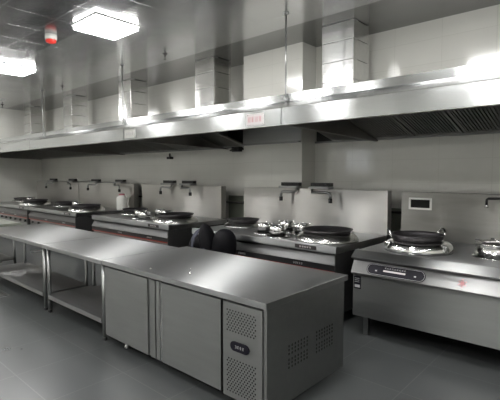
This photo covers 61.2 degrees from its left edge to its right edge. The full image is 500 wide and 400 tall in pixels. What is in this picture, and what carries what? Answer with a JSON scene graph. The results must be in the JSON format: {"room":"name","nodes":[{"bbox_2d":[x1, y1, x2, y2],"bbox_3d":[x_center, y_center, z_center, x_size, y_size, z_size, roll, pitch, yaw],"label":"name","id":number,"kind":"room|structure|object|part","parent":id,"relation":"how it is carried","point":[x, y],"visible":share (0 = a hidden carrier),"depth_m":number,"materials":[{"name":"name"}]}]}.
{"room":"commercial kitchen","nodes":[
{"label":"commercial kitchen","id":0,"kind":"room"},
{"bbox_2d":[0,108,41,201],"bbox_3d":[-9.451,-0.781,10.175,0.100,3.530,8.550,3,5,42],"label":"wall","id":1,"kind":"structure","parent":0,"point":[18,177],"depth_m":12.74,"materials":[{"name":"white paint"}]},
{"bbox_2d":[0,0,145,63],"bbox_3d":[-3.928,-2.171,3.207,17.500,0.100,5.910,3,5,42],"label":"ceiling","id":2,"kind":"structure","parent":1,"relation":"attached to","point":[24,24],"depth_m":5.23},
{"bbox_2d":[45,33,56,43],"bbox_3d":[-2.756,-2.226,5.859,0.156,0.116,0.156,3,5,42],"label":"lamp","id":3,"kind":"object","parent":2,"relation":"attached to","point":[50,38],"visible":1,"depth_m":5.81,"materials":[{"name":"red plastic"}]},
{"bbox_2d":[0,0,499,110],"bbox_3d":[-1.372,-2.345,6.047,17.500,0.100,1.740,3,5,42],"label":"ceiling","id":4,"kind":"structure","parent":0,"point":[178,29],"depth_m":6.01,"materials":[{"name":"metal"}]},
{"bbox_2d":[0,62,36,75],"bbox_3d":[-4.312,-2.365,7.668,0.620,0.060,0.620,3,5,42],"label":"ceiling light","id":5,"kind":"object","parent":4,"relation":"attached to","point":[7,68],"visible":1,"depth_m":7.61,"materials":[{"name":"white plastic"}]},
{"bbox_3d":[-4.312,-2.386,7.667,0.620,0.018,0.620,3,5,42],"label":"frame","id":6,"kind":"part","parent":5,"relation":"part of","materials":[{"name":"white"}]},
{"bbox_2d":[40,90,43,135],"bbox_3d":[-4.784,-2.005,9.758,0.070,1.035,0.070,3,5,42],"label":"rod","id":7,"kind":"object","parent":4,"relation":"hanging from","point":[40,90],"visible":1,"depth_m":9.75,"materials":[{"name":"metal"}]},
{"bbox_2d":[71,12,139,39],"bbox_3d":[-1.865,-2.230,5.474,0.620,0.060,0.620,3,5,42],"label":"ceiling light","id":8,"kind":"object","parent":4,"relation":"attached to","point":[97,24],"visible":1,"depth_m":5.38,"materials":[{"name":"white plastic"}]},
{"bbox_3d":[-1.865,-2.251,5.473,0.620,0.018,0.620,3,5,42],"label":"frame","id":9,"kind":"part","parent":8,"relation":"part of","materials":[{"name":"white"}]},
{"bbox_2d":[120,64,124,123],"bbox_3d":[-2.255,-1.865,7.490,0.070,1.035,0.070,3,5,42],"label":"rod","id":10,"kind":"object","parent":4,"relation":"hanging from","point":[122,65],"visible":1,"depth_m":7.49,"materials":[{"name":"metal"}]},
{"bbox_3d":[-2.255,-1.872,7.490,0.021,0.998,0.022,3,5,42],"label":"rod","id":11,"kind":"part","parent":10,"relation":"part of","materials":[{"name":"metal"}]},
{"bbox_2d":[283,12,288,100],"bbox_3d":[0.431,-1.718,5.082,0.070,1.035,0.070,3,5,42],"label":"rod","id":12,"kind":"object","parent":4,"relation":"hanging from","point":[284,13],"visible":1,"depth_m":5.07,"materials":[{"name":"metal"}]},
{"bbox_3d":[0.431,-1.724,5.082,0.021,0.998,0.022,3,5,42],"label":"rod","id":13,"kind":"part","parent":12,"relation":"part of","materials":[{"name":"metal"}]},
{"bbox_2d":[0,236,499,399],"bbox_3d":[-2.979,1.387,4.484,17.500,0.100,8.750,3,5,42],"label":"floor","id":14,"kind":"structure","parent":0,"point":[62,353],"depth_m":3.62,"materials":[{"name":"grey tile"}]},
{"bbox_2d":[0,290,10,297],"bbox_3d":[-3.790,1.244,5.932,1.350,0.008,0.350,3,5,42],"label":"drain grate","id":15,"kind":"object","parent":14,"relation":"on","point":[2,293],"visible":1,"depth_m":5.64,"materials":[{"name":"metal"}]},
{"bbox_2d":[0,219,20,263],"bbox_3d":[-4.887,0.756,7.415,2.100,0.800,0.910,3,5,42],"label":"work table","id":16,"kind":"object","parent":14,"relation":"on","point":[3,223],"visible":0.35,"depth_m":7.01,"materials":[{"name":"grey metal"}]},
{"bbox_2d":[0,253,13,261],"bbox_3d":[-4.904,0.970,7.408,2.040,0.045,0.802,3,5,42],"label":"shelf","id":17,"kind":"object","parent":16,"relation":"attached to","point":[3,257],"depth_m":7.02,"materials":[{"name":"metal"}]},
{"bbox_3d":[-3.906,0.789,7.012,0.039,0.724,0.040,3,5,42],"label":"leg","id":18,"kind":"part","parent":16,"relation":"part of","materials":[{"name":"metal"}]},
{"bbox_2d":[0,181,83,224],"bbox_3d":[-5.669,0.226,11.163,2.592,1.400,1.360,3,5,42],"label":"range","id":19,"kind":"object","parent":14,"relation":"on","point":[15,210],"visible":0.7,"depth_m":10.94,"materials":[{"name":"metal"}]},
{"bbox_3d":[-6.087,0.606,10.721,2.550,0.456,0.030,3,5,42],"label":"panel","id":20,"kind":"part","parent":19,"relation":"part of","materials":[{"name":"metal"}]},
{"bbox_2d":[14,197,32,199],"bbox_3d":[-6.363,-0.028,11.867,0.488,0.079,0.488,3,5,42],"label":"wok","id":21,"kind":"object","parent":19,"relation":"on","point":[17,198],"visible":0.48,"depth_m":11.69,"materials":[{"name":"grey metal"}]},
{"bbox_3d":[-4.750,0.534,10.268,0.006,0.654,1.230,3,5,42],"label":"panel","id":22,"kind":"part","parent":19,"relation":"part of","materials":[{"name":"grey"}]},
{"bbox_2d":[22,199,47,201],"bbox_3d":[-5.362,0.032,10.565,0.598,0.084,0.598,3,5,42],"label":"wok","id":23,"kind":"object","parent":19,"relation":"on","point":[24,200],"visible":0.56,"depth_m":10.38,"materials":[{"name":"grey metal"}]},
{"bbox_2d":[45,178,57,187],"bbox_3d":[-5.502,-0.461,11.673,0.333,0.265,0.257,3,5,42],"label":"faucet","id":24,"kind":"object","parent":19,"relation":"attached to","point":[52,180],"visible":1,"depth_m":11.62,"materials":[{"name":"metal"}]},
{"bbox_2d":[37,181,78,201],"bbox_3d":[-5.255,-0.225,11.598,2.590,0.555,0.120,3,5,42],"label":"backsplash","id":25,"kind":"structure","parent":19,"relation":"attached to","point":[57,191],"depth_m":11.47,"materials":[{"name":"metal"}]},
{"bbox_2d":[66,179,76,188],"bbox_3d":[-4.607,-0.411,10.870,0.441,0.265,0.257,3,5,42],"label":"faucet","id":26,"kind":"object","parent":19,"relation":"attached to","point":[69,180],"visible":1,"depth_m":10.85,"materials":[{"name":"metal"}]},
{"bbox_2d":[0,223,112,309],"bbox_3d":[-2.892,0.846,5.968,2.105,0.800,0.920,3,5,42],"label":"work table","id":27,"kind":"object","parent":14,"relation":"on","point":[32,277],"visible":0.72,"depth_m":5.67,"materials":[{"name":"metal"}]},
{"bbox_3d":[-3.571,0.807,6.711,0.039,0.724,0.040,3,5,42],"label":"leg","id":28,"kind":"part","parent":27,"relation":"part of","materials":[{"name":"metal"}]},
{"bbox_2d":[0,262,85,295],"bbox_3d":[-2.996,1.065,5.865,2.045,0.045,0.552,3,5,42],"label":"shelf","id":29,"kind":"object","parent":27,"relation":"attached to","point":[29,276],"depth_m":5.68,"materials":[{"name":"metal"}]},
{"bbox_3d":[-2.420,0.913,4.995,0.039,0.724,0.040,3,5,42],"label":"leg","id":30,"kind":"part","parent":27,"relation":"part of","materials":[{"name":"metal"}]},
{"bbox_3d":[-2.079,0.890,5.374,0.039,0.724,0.040,3,5,42],"label":"leg","id":31,"kind":"part","parent":27,"relation":"part of","materials":[{"name":"metal"}]},
{"bbox_2d":[28,182,138,231],"bbox_3d":[-3.769,0.330,9.460,2.460,1.400,1.360,3,5,42],"label":"range","id":32,"kind":"object","parent":14,"relation":"on","point":[65,215],"visible":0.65,"depth_m":9.19,"materials":[{"name":"metal"}]},
{"bbox_3d":[-4.224,0.708,9.050,2.300,0.456,0.030,3,5,42],"label":"panel","id":33,"kind":"part","parent":32,"relation":"part of","materials":[{"name":"metal"}]},
{"bbox_2d":[55,201,76,203],"bbox_3d":[-4.407,0.080,10.112,0.488,0.079,0.488,3,5,42],"label":"wok","id":34,"kind":"object","parent":32,"relation":"on","point":[57,202],"visible":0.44,"depth_m":9.95,"materials":[{"name":"grey metal"}]},
{"bbox_3d":[-2.980,0.632,8.681,0.006,0.654,1.230,3,5,42],"label":"panel","id":35,"kind":"part","parent":32,"relation":"part of","materials":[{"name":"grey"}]},
{"bbox_2d":[71,204,101,207],"bbox_3d":[-3.406,0.139,8.811,0.598,0.084,0.598,3,5,42],"label":"wok","id":36,"kind":"object","parent":32,"relation":"on","point":[73,205],"visible":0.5,"depth_m":8.80,"materials":[{"name":"grey metal"}]},
{"bbox_2d":[87,179,100,189],"bbox_3d":[-3.754,-0.364,10.106,0.333,0.265,0.257,3,5,42],"label":"faucet","id":37,"kind":"object","parent":32,"relation":"attached to","point":[95,181],"visible":1,"depth_m":10.04,"materials":[{"name":"metal"}]},
{"bbox_2d":[79,182,138,207],"bbox_3d":[-3.355,-0.120,9.894,2.460,0.555,0.120,3,5,42],"label":"backsplash","id":38,"kind":"structure","parent":32,"relation":"attached to","point":[105,194],"depth_m":9.75,"materials":[{"name":"metal"}]},
{"bbox_2d":[113,179,125,191],"bbox_3d":[-2.903,-0.317,9.343,0.441,0.265,0.257,3,5,42],"label":"faucet","id":39,"kind":"object","parent":32,"relation":"attached to","point":[118,181],"visible":1,"depth_m":9.31,"materials":[{"name":"metal"}]},
{"bbox_2d":[116,194,126,209],"bbox_3d":[-2.751,0.037,9.078,0.220,0.342,0.220,3,5,42],"label":"plastic bottle","id":40,"kind":"object","parent":32,"relation":"on","point":[121,200],"visible":0.93,"depth_m":8.99,"materials":[{"name":"white plastic"}]},
{"bbox_2d":[42,236,177,340],"bbox_3d":[-1.598,0.917,4.807,1.345,0.800,0.920,3,5,42],"label":"work table","id":41,"kind":"object","parent":14,"relation":"on","point":[89,301],"visible":0.79,"depth_m":4.68,"materials":[{"name":"metal"}]},
{"bbox_3d":[-2.335,0.918,4.919,0.039,0.724,0.040,3,5,42],"label":"leg","id":42,"kind":"part","parent":41,"relation":"part of","materials":[{"name":"metal"}]},
{"bbox_2d":[49,285,102,322],"bbox_3d":[-1.688,1.135,4.719,1.285,0.045,0.592,3,5,42],"label":"shelf","id":43,"kind":"object","parent":41,"relation":"attached to","point":[87,300],"depth_m":4.73,"materials":[{"name":"metal"}]},
{"bbox_3d":[-1.967,0.893,5.327,0.039,0.724,0.040,3,5,42],"label":"leg","id":44,"kind":"part","parent":41,"relation":"part of","materials":[{"name":"metal"}]},
{"bbox_3d":[-1.409,0.969,4.088,0.039,0.724,0.040,3,5,42],"label":"leg","id":45,"kind":"part","parent":41,"relation":"part of","materials":[{"name":"metal"}]},
{"bbox_2d":[92,184,227,247],"bbox_3d":[-1.693,0.445,7.598,2.502,1.400,1.360,3,5,42],"label":"range","id":46,"kind":"object","parent":14,"relation":"on","point":[205,202],"visible":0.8,"depth_m":7.32,"materials":[{"name":"metal"}]},
{"bbox_3d":[-2.037,0.829,7.089,2.260,0.456,0.030,3,5,42],"label":"panel","id":47,"kind":"part","parent":46,"relation":"part of","materials":[{"name":"metal"}]},
{"bbox_2d":[122,207,147,211],"bbox_3d":[-2.205,0.201,8.138,0.488,0.079,0.488,3,5,42],"label":"wok","id":48,"kind":"object","parent":46,"relation":"on","point":[134,208],"visible":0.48,"depth_m":8.02,"materials":[{"name":"grey metal"}]},
{"bbox_2d":[159,180,176,193],"bbox_3d":[-1.619,-0.246,8.191,0.333,0.265,0.257,3,5,42],"label":"faucet","id":49,"kind":"object","parent":46,"relation":"attached to","point":[165,182],"visible":1,"depth_m":8.14,"materials":[{"name":"metal"}]},
{"bbox_2d":[157,212,193,217],"bbox_3d":[-1.204,0.261,6.837,0.598,0.084,0.598,3,5,42],"label":"wok","id":50,"kind":"object","parent":46,"relation":"on","point":[164,214],"visible":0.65,"depth_m":6.93,"materials":[{"name":"grey metal"}]},
{"bbox_2d":[142,184,225,218],"bbox_3d":[-1.331,-0.008,8.080,2.360,0.555,0.120,3,5,42],"label":"backsplash","id":51,"kind":"structure","parent":46,"relation":"attached to","point":[205,201],"depth_m":7.83,"materials":[{"name":"metal"}]},
{"bbox_2d":[179,181,196,195],"bbox_3d":[-1.148,-0.221,7.769,0.441,0.265,0.257,3,5,42],"label":"faucet","id":52,"kind":"object","parent":46,"relation":"attached to","point":[190,183],"visible":1,"depth_m":7.75,"materials":[{"name":"metal"}]},
{"bbox_3d":[-0.808,0.751,6.733,0.006,0.654,1.230,3,5,42],"label":"panel","id":53,"kind":"part","parent":46,"relation":"part of","materials":[{"name":"grey metal"}]},
{"bbox_2d":[188,224,236,254],"bbox_3d":[-0.509,0.791,5.347,0.773,0.984,0.392,3,5,42],"label":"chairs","id":54,"kind":"object","parent":14,"relation":"on","point":[223,240],"visible":0.3,"depth_m":5.16,"materials":[{"name":"black plastic"}]},
{"bbox_2d":[102,246,347,399],"bbox_3d":[-0.304,0.984,3.721,2.015,0.800,1.030,3,5,42],"label":"fridge","id":55,"kind":"object","parent":14,"relation":"on","point":[246,328],"visible":1,"depth_m":3.16,"materials":[{"name":"metal"}]},
{"bbox_3d":[-1.104,0.968,3.790,0.690,0.653,0.034,3,5,42],"label":"door","id":56,"kind":"part","parent":55,"relation":"part of","materials":[{"name":"metal"}]},
{"bbox_3d":[-0.446,1.004,3.200,0.680,0.653,0.034,3,5,42],"label":"door","id":57,"kind":"part","parent":55,"relation":"part of","materials":[{"name":"metal"}]},
{"bbox_2d":[102,246,347,309],"bbox_3d":[-0.304,0.606,3.698,2.015,0.043,1.030,3,5,42],"label":"countertop","id":58,"kind":"structure","parent":55,"relation":"on","point":[257,283],"depth_m":3.42,"materials":[{"name":"metal"}]},
{"bbox_3d":[-0.043,1.031,2.839,0.356,0.663,0.034,3,5,42],"label":"grille panel","id":59,"kind":"part","parent":55,"relation":"part of","materials":[{"name":"metal"}]},
{"bbox_3d":[0.420,1.020,3.065,0.030,0.697,0.970,3,5,42],"label":"panel","id":60,"kind":"part","parent":55,"relation":"part of","materials":[{"name":"metal"}]},
{"bbox_2d":[192,187,391,311],"bbox_3d":[0.436,0.562,5.689,2.425,1.400,1.360,3,5,42],"label":"range","id":61,"kind":"object","parent":14,"relation":"on","point":[278,236],"visible":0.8,"depth_m":5.39,"materials":[{"name":"metal"}]},
{"bbox_2d":[227,217,258,222],"bbox_3d":[-0.099,0.317,6.250,0.488,0.079,0.488,3,5,42],"label":"wok","id":62,"kind":"object","parent":61,"relation":"on","point":[234,219],"visible":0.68,"depth_m":6.36,"materials":[{"name":"grey metal"}]},
{"bbox_2d":[278,182,301,200],"bbox_3d":[0.561,-0.126,6.237,0.333,0.265,0.257,3,5,42],"label":"faucet","id":63,"kind":"object","parent":61,"relation":"attached to","point":[296,185],"visible":1,"depth_m":6.19,"materials":[{"name":"metal"}]},
{"bbox_3d":[0.563,-0.106,6.162,0.266,0.133,0.057,1,4,13],"label":"spout","id":64,"kind":"part","parent":63,"relation":"part of","materials":[{"name":"metal"}]},
{"bbox_3d":[0.607,0.513,4.636,0.280,0.043,0.003,3,5,42],"label":"name plate","id":65,"kind":"part","parent":61,"relation":"part of","materials":[{"name":"grey metal"}]},
{"bbox_2d":[244,187,391,234],"bbox_3d":[0.850,0.112,6.124,2.425,0.555,0.120,3,5,42],"label":"backsplash","id":66,"kind":"structure","parent":61,"relation":"attached to","point":[363,211],"depth_m":5.87,"materials":[{"name":"metal"}]},
{"bbox_2d":[308,183,333,202],"bbox_3d":[0.995,-0.102,5.848,0.441,0.265,0.257,3,5,42],"label":"faucet","id":67,"kind":"object","parent":61,"relation":"attached to","point":[313,186],"visible":1,"depth_m":5.83,"materials":[{"name":"metal"}]},
{"bbox_3d":[0.959,-0.083,5.795,0.074,0.133,0.414,-2,4,-31],"label":"spout","id":68,"kind":"part","parent":67,"relation":"part of","materials":[{"name":"metal"}]},
{"bbox_2d":[301,226,352,234],"bbox_3d":[0.902,0.377,4.949,0.598,0.084,0.598,3,5,42],"label":"wok","id":69,"kind":"object","parent":61,"relation":"on","point":[318,230],"visible":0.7,"depth_m":5.09,"materials":[{"name":"grey metal"}]},
{"bbox_3d":[1.290,0.867,4.852,0.006,0.654,1.230,3,5,42],"label":"panel","id":70,"kind":"part","parent":61,"relation":"part of","materials":[{"name":"grey metal"}]},
{"bbox_2d":[351,191,499,349],"bbox_3d":[2.446,0.678,3.849,2.680,1.395,1.417,3,5,42],"label":"range","id":71,"kind":"object","parent":14,"relation":"on","point":[415,286],"visible":0.93,"depth_m":3.93,"materials":[{"name":"metal"}]},
{"bbox_3d":[1.067,0.816,4.205,0.075,0.125,0.004,3,5,42],"label":"rating plate","id":72,"kind":"part","parent":71,"relation":"part of","materials":[{"name":"black"}]},
{"bbox_3d":[1.172,1.252,4.255,0.050,0.199,0.050,3,5,42],"label":"leg","id":73,"kind":"part","parent":71,"relation":"part of","materials":[{"name":"metal"}]},
{"bbox_3d":[1.344,0.673,3.924,0.560,0.100,0.056,3,5,42],"label":"control panel","id":74,"kind":"part","parent":71,"relation":"part of","materials":[{"name":"black plastic"}]},
{"bbox_2d":[387,228,445,243],"bbox_3d":[1.681,0.386,4.261,0.519,0.206,0.508,3,5,42],"label":"wok","id":75,"kind":"object","parent":71,"relation":"on","point":[410,236],"visible":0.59,"depth_m":4.25,"materials":[{"name":"grey metal"}]},
{"bbox_3d":[1.950,0.325,4.301,0.044,0.089,0.131,-1,4,-10],"label":"handle","id":76,"kind":"part","parent":75,"relation":"part of","materials":[{"name":"silver metal"}]},
{"bbox_2d":[409,197,431,209],"bbox_3d":[2.010,0.044,4.985,0.259,0.139,0.014,3,5,42],"label":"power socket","id":77,"kind":"object","parent":71,"relation":"attached to","point":[414,203],"visible":1,"depth_m":4.98,"materials":[{"name":"white plastic"}]},
{"bbox_3d":[2.025,0.998,3.377,2.640,0.414,0.030,3,5,42],"label":"panel","id":78,"kind":"part","parent":71,"relation":"part of","materials":[{"name":"metal"}]},
{"bbox_2d":[401,191,499,243],"bbox_3d":[2.879,0.548,4.324,2.680,1.195,0.120,3,5,42],"label":"backsplash","id":79,"kind":"structure","parent":71,"relation":"attached to","point":[465,218],"depth_m":4.73,"materials":[{"name":"metal"}]},
{"bbox_2d":[458,279,466,287],"bbox_3d":[1.776,0.699,3.538,0.064,0.063,0.034,3,5,42],"label":"sticker","id":80,"kind":"object","parent":71,"relation":"on","point":[461,284],"visible":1,"depth_m":3.54,"materials":[{"name":"red paper"}]},
{"bbox_2d":[485,197,499,207],"bbox_3d":[2.622,0.019,4.356,0.368,0.123,0.092,1,4,21],"label":"faucet","id":81,"kind":"object","parent":71,"relation":"attached to","point":[488,198],"visible":1,"depth_m":4.37,"materials":[{"name":"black metal"}]},
{"bbox_2d":[41,4,499,234],"bbox_3d":[-0.089,-0.621,7.584,17.500,3.530,0.100,3,5,42],"label":"wall","id":82,"kind":"structure","parent":0,"point":[463,163],"depth_m":5.79,"materials":[{"name":"beige tile"}]},
{"bbox_2d":[0,129,114,159],"bbox_3d":[-5.488,-1.380,10.878,4.770,0.520,2.145,3,5,42],"label":"exhaust hood","id":83,"kind":"object","parent":82,"relation":"attached to","point":[18,147],"visible":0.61,"depth_m":10.98,"materials":[{"name":"metal"}]},
{"bbox_3d":[-7.234,-1.468,12.486,0.020,0.499,2.084,3,5,42],"label":"plate","id":84,"kind":"part","parent":83,"relation":"part of","materials":[{"name":"metal"}]},
{"bbox_2d":[24,106,45,134],"bbox_3d":[-6.240,-2.202,12.275,0.520,0.947,0.470,3,5,42],"label":"duct","id":85,"kind":"object","parent":83,"relation":"on","point":[32,115],"visible":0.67,"depth_m":12.10,"materials":[{"name":"metal"}]},
{"bbox_2d":[63,95,87,128],"bbox_3d":[-4.365,-2.098,10.594,0.520,0.947,0.470,3,5,42],"label":"duct","id":86,"kind":"object","parent":83,"relation":"on","point":[75,109],"visible":0.67,"depth_m":10.43,"materials":[{"name":"metal"}]},
{"bbox_2d":[30,113,226,154],"bbox_3d":[-2.419,-1.211,8.127,3.460,0.520,2.145,3,5,42],"label":"exhaust hood","id":87,"kind":"object","parent":82,"relation":"attached to","point":[107,137],"visible":0.64,"depth_m":8.11,"materials":[{"name":"metal"}]},
{"bbox_3d":[-3.678,-1.272,9.297,0.020,0.499,2.084,3,5,42],"label":"plate","id":88,"kind":"part","parent":87,"relation":"part of","materials":[{"name":"metal"}]},
{"bbox_2d":[118,79,147,119],"bbox_3d":[-2.446,-1.993,8.873,0.520,0.947,0.470,3,5,42],"label":"duct","id":89,"kind":"object","parent":87,"relation":"on","point":[135,92],"visible":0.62,"depth_m":8.70,"materials":[{"name":"metal"}]},
{"bbox_2d":[195,56,230,107],"bbox_3d":[-0.631,-1.893,7.246,0.520,0.947,0.470,3,5,42],"label":"duct","id":90,"kind":"object","parent":87,"relation":"on","point":[212,74],"visible":0.66,"depth_m":7.08,"materials":[{"name":"metal"}]},
{"bbox_2d":[139,196,243,203],"bbox_3d":[-3.208,-0.122,10.298,8.880,0.047,0.083,3,5,42],"label":"gas pipe","id":91,"kind":"object","parent":82,"relation":"attached to","point":[242,202],"visible":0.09,"depth_m":7.63,"materials":[{"name":"grey metal"}]},
{"bbox_2d":[229,195,243,217],"bbox_3d":[-0.256,0.527,7.723,0.360,1.220,0.020,3,5,42],"label":"metal panel","id":92,"kind":"object","parent":82,"relation":"attached to","point":[235,209],"visible":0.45,"depth_m":7.68,"materials":[{"name":"grey metal"}]},
{"bbox_2d":[124,88,371,148],"bbox_3d":[-0.050,-1.080,6.002,2.890,0.520,2.145,3,5,42],"label":"exhaust hood","id":93,"kind":"object","parent":82,"relation":"attached to","point":[221,126],"visible":0.65,"depth_m":5.80,"materials":[{"name":"metal"}]},
{"bbox_2d":[125,129,134,138],"bbox_3d":[-1.726,-0.949,6.068,0.260,0.120,0.008,3,5,42],"label":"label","id":94,"kind":"object","parent":93,"relation":"attached to","point":[130,133],"visible":1,"depth_m":6.05,"materials":[{"name":"white paper"}]},
{"bbox_3d":[-1.097,-1.130,6.983,0.020,0.499,2.084,3,5,42],"label":"plate","id":95,"kind":"part","parent":93,"relation":"part of","materials":[{"name":"metal"}]},
{"bbox_2d":[230,146,243,151],"bbox_3d":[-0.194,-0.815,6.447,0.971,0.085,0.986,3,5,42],"label":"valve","id":96,"kind":"object","parent":93,"relation":"attached to","point":[237,148],"visible":0.91,"depth_m":6.49,"materials":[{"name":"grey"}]},
{"bbox_2d":[246,113,263,125],"bbox_3d":[0.053,-0.851,4.474,0.240,0.120,0.007,3,5,42],"label":"label","id":97,"kind":"object","parent":93,"relation":"attached to","point":[251,119],"visible":1,"depth_m":4.47,"materials":[{"name":"grey paper"}]},
{"bbox_3d":[1.038,-1.012,5.068,0.020,0.499,2.084,3,5,42],"label":"plate","id":98,"kind":"part","parent":93,"relation":"part of","materials":[{"name":"metal"}]},
{"bbox_2d":[322,19,368,87],"bbox_3d":[1.251,-1.789,5.558,0.520,0.947,0.470,3,5,42],"label":"duct","id":99,"kind":"object","parent":93,"relation":"on","point":[345,44],"visible":0.65,"depth_m":5.39,"materials":[{"name":"metal"}]},
{"bbox_2d":[281,60,499,140],"bbox_3d":[2.531,-0.938,3.688,4.030,0.520,2.145,3,5,42],"label":"exhaust hood","id":100,"kind":"object","parent":82,"relation":"attached to","point":[461,100],"visible":1,"depth_m":4.03,"materials":[{"name":"metal"}]},
{"bbox_3d":[1.060,-1.011,5.048,0.020,0.499,2.084,3,5,42],"label":"plate","id":101,"kind":"part","parent":100,"relation":"part of","materials":[{"name":"metal"}]},
{"bbox_2d":[391,208,400,237],"bbox_3d":[1.969,0.685,5.731,0.220,1.150,0.020,3,5,42],"label":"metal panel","id":102,"kind":"object","parent":82,"relation":"attached to","point":[395,218],"visible":0.04,"depth_m":5.70,"materials":[{"name":"grey metal"}]},
{"bbox_2d":[244,42,315,187],"bbox_3d":[0.453,-0.573,6.789,1.170,3.530,0.360,3,5,42],"label":"wall pillar","id":103,"kind":"structure","parent":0,"point":[269,165],"depth_m":6.50,"materials":[{"name":"white paint"}]}
]}

